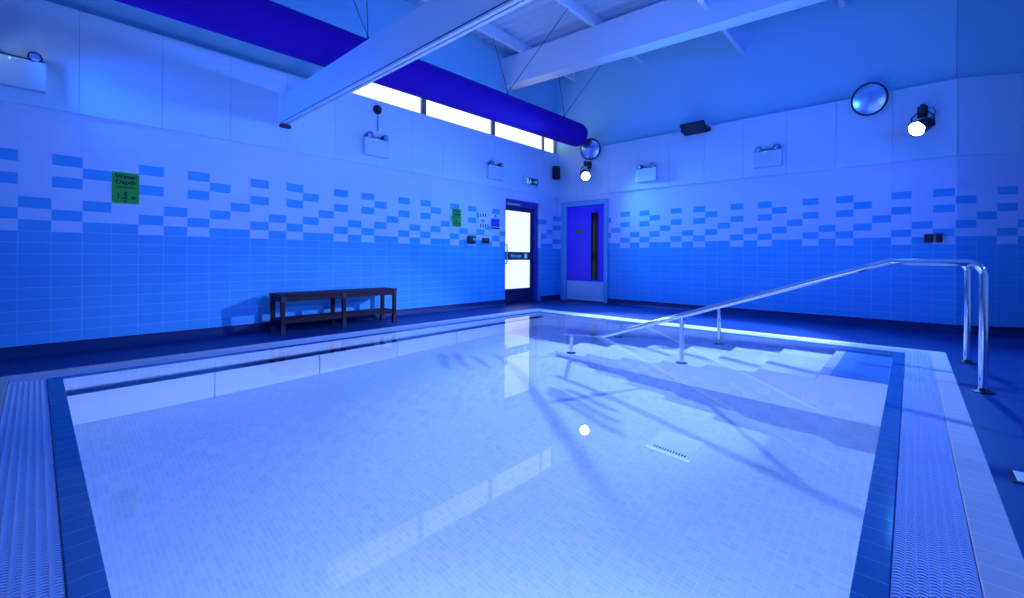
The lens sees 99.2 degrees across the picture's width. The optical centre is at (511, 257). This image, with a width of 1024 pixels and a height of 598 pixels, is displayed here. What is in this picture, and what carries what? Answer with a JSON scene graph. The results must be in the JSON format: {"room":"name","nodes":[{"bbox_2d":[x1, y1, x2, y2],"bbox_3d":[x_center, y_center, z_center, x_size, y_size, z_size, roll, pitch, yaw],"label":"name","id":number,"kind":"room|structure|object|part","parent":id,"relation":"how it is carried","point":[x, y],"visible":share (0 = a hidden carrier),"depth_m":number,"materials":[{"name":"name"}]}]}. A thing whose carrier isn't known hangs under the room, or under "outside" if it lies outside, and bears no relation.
{"room":"indoor swimming pool","nodes":[
{"label":"indoor swimming pool","id":0,"kind":"room"},
{"bbox_2d":[61,539,66,597],"bbox_3d":[0.225,1.507,3.713,4.435,1.209,5.524,0,0,42],"label":"basin","id":1,"kind":"object","parent":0,"point":[61,539],"visible":0.01,"depth_m":2.91,"materials":[{"name":"tile"}]},
{"bbox_2d":[47,311,904,597],"bbox_3d":[0.230,0.905,3.713,4.587,0.008,5.676,0,0,42],"label":"pool edge","id":2,"kind":"object","parent":1,"relation":"on","point":[84,569],"visible":1,"depth_m":1.63,"materials":[{"name":"blue tile"}]},
{"bbox_2d":[63,312,893,597],"bbox_3d":[0.229,0.906,3.713,4.435,0.001,5.524,0,0,42],"label":"pool water","id":3,"kind":"object","parent":1,"relation":"in","point":[534,455],"visible":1,"depth_m":1.91,"materials":[{"name":"liquid"}]},
{"bbox_3d":[2.133,1.593,4.821,3.113,1.060,1.308,0,0,42],"label":"steps","id":4,"kind":"structure","parent":1,"relation":"in","visible":0},
{"bbox_2d":[595,259,996,394],"bbox_3d":[1.958,0.987,4.166,3.590,1.972,0.124,0,0,42],"label":"handrail","id":5,"kind":"object","parent":4,"relation":"on","point":[983,307],"visible":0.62,"depth_m":3.23,"materials":[{"name":"silver metal"}]},
{"bbox_3d":[1.709,1.053,4.394,0.042,0.924,0.041,0,0,42],"label":"post","id":6,"kind":"part","parent":5,"relation":"part of","materials":[{"name":"silver metal"}]},
{"bbox_2d":[664,266,976,364],"bbox_3d":[2.741,0.992,5.022,3.590,1.972,0.124,0,0,42],"label":"handrail","id":7,"kind":"object","parent":4,"relation":"on","point":[967,306],"visible":0.28,"depth_m":3.84,"materials":[{"name":"silver metal"}]},
{"bbox_3d":[2.492,1.058,5.249,0.042,0.924,0.041,0,0,42],"label":"post","id":8,"kind":"part","parent":7,"relation":"part of","materials":[{"name":"silver metal"}]},
{"bbox_2d":[0,0,557,347],"bbox_3d":[-2.860,-1.770,5.532,0.322,5.300,11.484,0,0,42],"label":"wall","id":9,"kind":"structure","parent":0,"point":[236,208],"depth_m":4.88,"materials":[{"name":"white tile"}]},
{"bbox_2d":[0,51,46,93],"bbox_3d":[-4.247,-1.622,3.713,0.095,0.326,0.390,0,0,42],"label":"emergency light","id":10,"kind":"object","parent":9,"relation":"attached to","point":[30,74],"visible":1,"depth_m":3.74,"materials":[{"name":"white plastic"}]},
{"bbox_2d":[112,171,138,204],"bbox_3d":[-3.805,-0.687,4.296,0.006,0.305,0.203,0,0,42],"label":"sign","id":11,"kind":"object","parent":9,"relation":"attached to","point":[125,186],"visible":1,"depth_m":4.29,"materials":[{"name":"green plastic"}]},
{"bbox_2d":[0,299,505,360],"bbox_3d":[-3.373,0.824,4.745,0.055,0.104,9.655,0,0,42],"label":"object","id":12,"kind":"structure","parent":9,"relation":"attached to","point":[46,349],"depth_m":4.59,"materials":[{"name":"blue"}]},
{"bbox_2d":[363,131,389,158],"bbox_3d":[-1.934,-1.611,6.240,0.095,0.326,0.390,0,0,42],"label":"emergency light","id":13,"kind":"object","parent":9,"relation":"attached to","point":[372,146],"visible":1,"depth_m":6.21,"materials":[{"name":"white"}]},
{"bbox_2d":[373,105,381,114],"bbox_3d":[-1.919,-2.016,6.263,0.082,0.366,0.132,0,0,42],"label":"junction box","id":14,"kind":"object","parent":9,"relation":"attached to","point":[377,109],"visible":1,"depth_m":6.24,"materials":[{"name":"black plastic"}]},
{"bbox_2d":[352,83,423,113],"bbox_3d":[-2.004,-2.604,6.574,0.070,0.628,1.590,0,0,42],"label":"window","id":15,"kind":"structure","parent":9,"relation":"in","point":[378,92],"depth_m":6.75,"materials":[{"name":"grey glass"}]},
{"bbox_2d":[278,0,531,128],"bbox_3d":[-0.108,-1.783,2.903,7.297,0.415,0.140,0,0,42],"label":"roof beam","id":16,"kind":"structure","parent":9,"relation":"attached to","point":[434,24],"depth_m":3.68,"materials":[{"name":"white paint"}]},
{"bbox_3d":[-2.779,-1.802,5.346,0.057,0.415,0.140,0,0,42],"label":"plate","id":17,"kind":"part","parent":16,"relation":"part of","materials":[{"name":"white paint"}]},
{"bbox_2d":[452,208,460,226],"bbox_3d":[-0.942,-0.684,7.424,0.006,0.305,0.203,0,0,42],"label":"sign","id":18,"kind":"object","parent":9,"relation":"attached to","point":[456,213],"visible":1,"depth_m":7.42,"materials":[{"name":"green"}]},
{"bbox_2d":[424,99,492,134],"bbox_3d":[-0.924,-2.596,7.755,0.070,0.628,1.610,0,0,42],"label":"window","id":19,"kind":"structure","parent":9,"relation":"in","point":[432,109],"depth_m":7.71,"materials":[{"name":"grey glass"}]},
{"bbox_2d":[467,236,475,243],"bbox_3d":[-0.697,-0.315,7.641,0.081,0.130,0.170,0,0,42],"label":"wall control","id":20,"kind":"object","parent":9,"relation":"attached to","point":[470,239],"visible":1,"depth_m":7.61,"materials":[{"name":"black plastic"}]},
{"bbox_2d":[479,213,486,228],"bbox_3d":[-0.523,-0.671,7.884,0.005,0.275,0.200,0,0,42],"label":"notice","id":21,"kind":"object","parent":9,"relation":"attached to","point":[482,216],"visible":1,"depth_m":7.89,"materials":[{"name":"white paper"}]},
{"bbox_2d":[482,238,488,242],"bbox_3d":[-0.472,-0.313,7.909,0.052,0.095,0.150,0,0,42],"label":"wall switch","id":22,"kind":"object","parent":9,"relation":"attached to","point":[484,240],"visible":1,"depth_m":7.87,"materials":[{"name":"black plastic"}]},
{"bbox_2d":[490,214,499,229],"bbox_3d":[-0.310,-0.670,8.116,0.005,0.285,0.260,0,0,42],"label":"notice","id":23,"kind":"object","parent":9,"relation":"attached to","point":[494,218],"visible":1,"depth_m":8.12,"materials":[{"name":"white"}]},
{"bbox_2d":[487,160,503,180],"bbox_3d":[-0.297,-1.605,8.029,0.095,0.326,0.390,0,0,42],"label":"emergency light","id":24,"kind":"object","parent":9,"relation":"attached to","point":[495,172],"visible":1,"depth_m":7.98,"materials":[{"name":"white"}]},
{"bbox_2d":[493,121,542,149],"bbox_3d":[0.138,-2.589,8.915,0.070,0.628,1.535,0,0,42],"label":"window","id":25,"kind":"structure","parent":9,"relation":"in","point":[500,130],"depth_m":8.89,"materials":[{"name":"grey"}]},
{"bbox_2d":[505,199,537,303],"bbox_3d":[0.180,-0.123,8.773,0.149,2.048,1.075,0,0,42],"label":"door","id":26,"kind":"structure","parent":9,"relation":"in","point":[521,227],"depth_m":8.83,"materials":[{"name":"blue metal"}]},
{"bbox_3d":[-0.120,-0.071,8.406,0.097,0.385,0.026,0,0,42],"label":"pull handle","id":27,"kind":"part","parent":26,"relation":"part of","materials":[{"name":"silver metal"}]},
{"bbox_3d":[0.102,-0.524,8.750,0.010,0.810,0.787,0,0,42],"label":"glass pane","id":28,"kind":"part","parent":26,"relation":"part of","materials":[{"name":"white"}]},
{"bbox_3d":[0.096,0.326,8.750,0.010,0.570,0.787,0,0,42],"label":"glass pane","id":29,"kind":"part","parent":26,"relation":"part of","materials":[{"name":"white"}]},
{"bbox_2d":[522,175,538,187],"bbox_3d":[0.380,-1.537,8.798,0.056,0.200,0.460,0,0,42],"label":"exit sign","id":30,"kind":"object","parent":9,"relation":"attached to","point":[529,181],"visible":1,"depth_m":8.75,"materials":[{"name":"green plastic"}]},
{"bbox_2d":[543,137,554,153],"bbox_3d":[0.799,-2.584,9.638,0.070,0.628,0.415,0,0,42],"label":"window","id":31,"kind":"structure","parent":9,"relation":"in","point":[548,144],"depth_m":9.65,"materials":[{"name":"grey glass"}]},
{"bbox_2d":[541,294,560,300],"bbox_3d":[0.846,0.853,9.288,0.145,0.104,0.594,0,0,42],"label":"baseboard","id":32,"kind":"structure","parent":9,"relation":"attached to","point":[547,297],"depth_m":9.35,"materials":[{"name":"blue tile"}]},
{"bbox_2d":[552,166,559,179],"bbox_3d":[0.952,-1.823,9.361,0.136,0.280,0.166,0,0,42],"label":"wall speaker","id":33,"kind":"object","parent":9,"relation":"attached to","point":[555,169],"visible":1,"depth_m":9.30,"materials":[{"name":"black plastic"}]},
{"bbox_2d":[557,167,559,177],"bbox_3d":[1.000,-1.823,9.317,0.005,0.240,0.100,0,0,42],"label":"grille","id":34,"kind":"object","parent":33,"relation":"attached to","point":[558,168],"depth_m":9.30,"materials":[{"name":"grey metal"}]},
{"bbox_2d":[502,0,825,90],"bbox_3d":[2.655,-3.424,6.071,7.515,0.873,0.250,0,0,42],"label":"roof beam","id":35,"kind":"structure","parent":9,"relation":"attached to","point":[665,23],"depth_m":6.65,"materials":[{"name":"white metal"}]},
{"bbox_2d":[421,0,574,80],"bbox_3d":[-1.810,-3.965,6.021,0.060,0.189,9.404,0,0,42],"label":"roof purlin","id":36,"kind":"structure","parent":35,"relation":"on","point":[487,29],"depth_m":7.83,"materials":[{"name":"white paint"}]},
{"bbox_2d":[555,0,642,62],"bbox_3d":[-0.652,-3.889,4.961,0.060,0.189,9.404,0,0,42],"label":"roof purlin","id":37,"kind":"structure","parent":35,"relation":"on","point":[574,6],"depth_m":6.88,"materials":[{"name":"white paint"}]},
{"bbox_2d":[115,0,600,146],"bbox_3d":[-2.029,-3.014,4.627,1.578,1.721,10.865,0,0,42],"label":"duct","id":38,"kind":"object","parent":37,"relation":"attached to","point":[267,24],"visible":0.95,"depth_m":4.94,"materials":[{"name":"blue fabric"}]},
{"bbox_2d":[697,0,745,55],"bbox_3d":[0.674,-3.633,3.746,0.060,0.529,9.404,0,0,42],"label":"roof purlin","id":39,"kind":"structure","parent":35,"relation":"on","point":[736,35],"depth_m":6.82,"materials":[{"name":"white paint"}]},
{"bbox_2d":[838,0,844,8],"bbox_3d":[1.634,-3.740,2.869,0.060,0.189,9.404,0,0,42],"label":"roof purlin","id":40,"kind":"structure","parent":35,"relation":"on","point":[841,2],"depth_m":6.23,"materials":[{"name":"white paint"}]},
{"bbox_2d":[0,299,1023,556],"bbox_3d":[1.485,0.910,2.811,10.195,0.001,13.562,0,0,42],"label":"floor","id":41,"kind":"structure","parent":0,"point":[998,419],"depth_m":4.28,"materials":[{"name":"blue tile"}]},
{"bbox_2d":[269,287,396,335],"bbox_3d":[-2.239,0.652,5.617,0.356,0.465,1.540,0,0,42],"label":"bench","id":42,"kind":"object","parent":41,"relation":"on","point":[282,297],"visible":1,"depth_m":5.46,"materials":[{"name":"brown wood"}]},
{"bbox_3d":[-2.842,0.653,5.182,0.044,0.415,0.044,0,0,42],"label":"leg","id":43,"kind":"part","parent":42,"relation":"part of","materials":[{"name":"brown wood"}]},
{"bbox_3d":[-2.729,0.476,5.079,0.340,0.060,0.028,0,0,42],"label":"cross rail","id":44,"kind":"part","parent":42,"relation":"part of","materials":[{"name":"brown wood"}]},
{"bbox_3d":[-2.618,0.654,4.977,0.044,0.415,0.044,0,0,42],"label":"leg","id":45,"kind":"part","parent":42,"relation":"part of","materials":[{"name":"brown wood"}]},
{"bbox_3d":[-2.352,0.736,5.719,0.025,0.045,1.500,0,0,42],"label":"rail","id":46,"kind":"part","parent":42,"relation":"part of","materials":[{"name":"brown wood"}]},
{"bbox_2d":[272,308,391,321],"bbox_3d":[-2.232,0.724,5.610,0.230,0.022,1.500,0,0,42],"label":"shelf","id":47,"kind":"object","parent":42,"relation":"attached to","point":[333,312],"depth_m":5.48,"materials":[{"name":"brown wood"}]},
{"bbox_3d":[-2.351,0.656,5.719,0.044,0.415,0.044,0,0,42],"label":"leg","id":48,"kind":"part","parent":42,"relation":"part of","materials":[{"name":"brown wood"}]},
{"bbox_3d":[-2.237,0.435,5.617,0.326,0.030,1.540,0,0,42],"label":"seat","id":49,"kind":"part","parent":42,"relation":"part of","materials":[{"name":"brown wood"}]},
{"bbox_3d":[-2.127,0.738,5.513,0.025,0.045,1.500,0,0,42],"label":"rail","id":50,"kind":"part","parent":42,"relation":"part of","materials":[{"name":"brown wood"}]},
{"bbox_3d":[-2.122,0.478,5.510,0.025,0.055,1.500,0,0,42],"label":"seat rail","id":51,"kind":"part","parent":42,"relation":"part of","materials":[{"name":"brown wood"}]},
{"bbox_3d":[-2.127,0.658,5.514,0.044,0.415,0.044,0,0,42],"label":"leg","id":52,"kind":"part","parent":42,"relation":"part of","materials":[{"name":"brown wood"}]},
{"bbox_3d":[-1.860,0.660,6.256,0.044,0.415,0.044,0,0,42],"label":"leg","id":53,"kind":"part","parent":42,"relation":"part of","materials":[{"name":"brown wood"}]},
{"bbox_3d":[-1.635,0.661,6.051,0.044,0.415,0.044,0,0,42],"label":"leg","id":54,"kind":"part","parent":42,"relation":"part of","materials":[{"name":"brown wood"}]},
{"bbox_2d":[0,308,1023,597],"bbox_3d":[0.229,0.971,3.713,5.179,0.142,6.268,0,0,42],"label":"coping","id":55,"kind":"object","parent":41,"relation":"on","point":[999,560],"visible":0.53,"depth_m":1.80,"materials":[{"name":"grey tile"}]},
{"label":"channel","id":56,"kind":"object","parent":55,"relation":"on","visible":0},
{"bbox_2d":[0,379,65,597],"bbox_3d":[-1.750,0.898,1.550,4.587,0.023,0.184,0,0,42],"label":"overflow grating","id":57,"kind":"object","parent":56,"relation":"on","point":[31,565],"visible":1,"depth_m":1.60,"materials":[{"name":"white plastic"}]},
{"bbox_2d":[8,310,544,383],"bbox_3d":[-1.530,0.900,5.326,0.184,0.023,6.053,0,0,42],"label":"overflow grating","id":58,"kind":"object","parent":56,"relation":"on","point":[95,369],"visible":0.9,"depth_m":4.06,"materials":[{"name":"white plastic"}]},
{"bbox_2d":[540,311,904,352],"bbox_3d":[2.209,0.926,5.876,4.587,0.023,0.184,0,0,42],"label":"overflow grating","id":59,"kind":"object","parent":56,"relation":"on","point":[664,324],"visible":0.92,"depth_m":5.23,"materials":[{"name":"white plastic"}]},
{"bbox_2d":[890,350,982,597],"bbox_3d":[1.992,0.924,2.103,0.184,0.023,6.053,0,0,42],"label":"overflow grating","id":60,"kind":"object","parent":56,"relation":"on","point":[933,556],"visible":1,"depth_m":1.59,"materials":[{"name":"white plastic"}]},
{"bbox_2d":[1007,469,1023,484],"bbox_3d":[2.144,0.911,1.780,0.150,0.008,0.150,0,0,42],"label":"deck plate","id":61,"kind":"object","parent":41,"relation":"on","point":[1016,476],"visible":1,"depth_m":1.82,"materials":[{"name":"grey metal"}]},
{"bbox_2d":[407,0,957,54],"bbox_3d":[1.477,-3.864,2.855,10.315,0.480,13.570,0,0,42],"label":"ceiling","id":62,"kind":"structure","parent":0,"point":[531,23],"depth_m":7.32,"materials":[{"name":"white paint"}]},
{"bbox_2d":[555,0,956,324],"bbox_3d":[3.244,-1.728,7.606,6.329,5.300,0.182,0,0,42],"label":"wall","id":63,"kind":"structure","parent":0,"point":[850,189],"depth_m":6.71,"materials":[{"name":"white tile"}]},
{"bbox_2d":[560,199,607,302],"bbox_3d":[1.522,-0.138,9.121,1.140,2.098,0.137,0,0,42],"label":"door","id":64,"kind":"structure","parent":63,"relation":"in","point":[584,224],"depth_m":9.10,"materials":[{"name":"blue wood"}]},
{"bbox_3d":[1.519,0.685,9.090,0.895,0.400,0.003,0,0,42],"label":"kick plate","id":65,"kind":"part","parent":64,"relation":"part of","materials":[{"name":"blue metal"}]},
{"bbox_3d":[1.708,-0.243,8.952,0.150,1.370,0.010,0,0,42],"label":"vision panel","id":66,"kind":"part","parent":64,"relation":"part of","materials":[{"name":"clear glass"}]},
{"bbox_2d":[580,161,591,180],"bbox_3d":[1.505,-1.774,8.868,0.245,0.432,0.320,0,0,5],"label":"spotlight","id":67,"kind":"object","parent":63,"relation":"attached to","point":[585,175],"visible":1,"depth_m":8.80,"materials":[{"name":"grey metal"}]},
{"bbox_2d":[580,138,600,159],"bbox_3d":[1.607,-2.209,8.878,0.429,0.429,0.164,0,0,42],"label":"convex mirror","id":68,"kind":"object","parent":63,"relation":"attached to","point":[590,150],"visible":0.96,"depth_m":8.83,"materials":[{"name":"silver mirror"}]},
{"bbox_2d":[636,163,657,182],"bbox_3d":[2.502,-1.581,8.099,0.390,0.326,0.095,0,0,42],"label":"emergency light","id":69,"kind":"object","parent":63,"relation":"attached to","point":[647,174],"visible":1,"depth_m":8.07,"materials":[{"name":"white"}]},
{"bbox_2d":[680,120,710,135],"bbox_3d":[3.103,-2.204,7.418,0.464,0.173,0.293,0,0,42],"label":"floodlight","id":70,"kind":"object","parent":63,"relation":"attached to","point":[697,127],"visible":1,"depth_m":7.37,"materials":[{"name":"grey metal"}]},
{"bbox_3d":[3.078,-2.172,7.391,0.350,0.102,0.187,0,0,42],"label":"glass","id":71,"kind":"part","parent":70,"relation":"part of","materials":[{"name":"blue"}]},
{"bbox_2d":[753,144,782,168],"bbox_3d":[3.963,-1.576,6.763,0.390,0.326,0.095,0,0,42],"label":"emergency light","id":72,"kind":"object","parent":63,"relation":"attached to","point":[773,157],"visible":1,"depth_m":6.74,"materials":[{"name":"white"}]},
{"bbox_2d":[605,298,955,333],"bbox_3d":[3.683,0.872,7.057,4.914,0.104,0.055,0,0,42],"label":"baseboard","id":73,"kind":"structure","parent":63,"relation":"attached to","point":[908,325],"depth_m":6.42,"materials":[{"name":"blue tile"}]},
{"bbox_2d":[851,82,888,115],"bbox_3d":[4.852,-2.147,5.910,0.170,0.424,0.434,0,0,-25],"label":"convex mirror","id":74,"kind":"object","parent":63,"relation":"attached to","point":[870,98],"visible":1,"depth_m":5.87,"materials":[{"name":"silver mirror"}]},
{"bbox_2d":[907,104,935,136],"bbox_3d":[5.178,-1.741,5.498,0.329,0.427,0.231,0,0,-21],"label":"spotlight","id":75,"kind":"object","parent":63,"relation":"attached to","point":[917,128],"visible":1,"depth_m":5.46,"materials":[{"name":"grey metal"}]},
{"bbox_3d":[5.068,-1.614,5.465,0.090,0.173,0.218,0,0,-14],"label":"colour frame","id":76,"kind":"part","parent":75,"relation":"part of","materials":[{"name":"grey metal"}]},
{"bbox_2d":[924,234,932,241],"bbox_3d":[5.319,-0.253,5.566,0.085,0.100,0.057,0,0,42],"label":"wall switch","id":77,"kind":"object","parent":63,"relation":"attached to","point":[927,237],"visible":1,"depth_m":5.55,"materials":[{"name":"black plastic"}]},
{"bbox_3d":[5.306,-0.253,5.551,0.061,0.068,0.006,0,0,42],"label":"plate","id":78,"kind":"part","parent":77,"relation":"part of","materials":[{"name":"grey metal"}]},
{"bbox_2d":[936,233,942,241],"bbox_3d":[5.390,-0.253,5.500,0.062,0.110,0.057,0,0,42],"label":"wall switch","id":79,"kind":"object","parent":63,"relation":"attached to","point":[939,236],"visible":1,"depth_m":5.48,"materials":[{"name":"black plastic"}]},
{"bbox_2d":[956,0,1023,332],"bbox_3d":[7.275,-1.700,5.011,3.618,5.300,0.182,0,0,15],"label":"wall","id":80,"kind":"structure","parent":0,"point":[990,33],"depth_m":5.35,"materials":[{"name":"blue ceramic"}]},
{"bbox_2d":[956,325,1023,336],"bbox_3d":[7.241,0.897,4.915,3.598,0.104,0.055,0,0,15],"label":"baseboard","id":81,"kind":"structure","parent":80,"relation":"attached to","point":[993,330],"depth_m":5.29,"materials":[{"name":"blue tile"}]}
]}

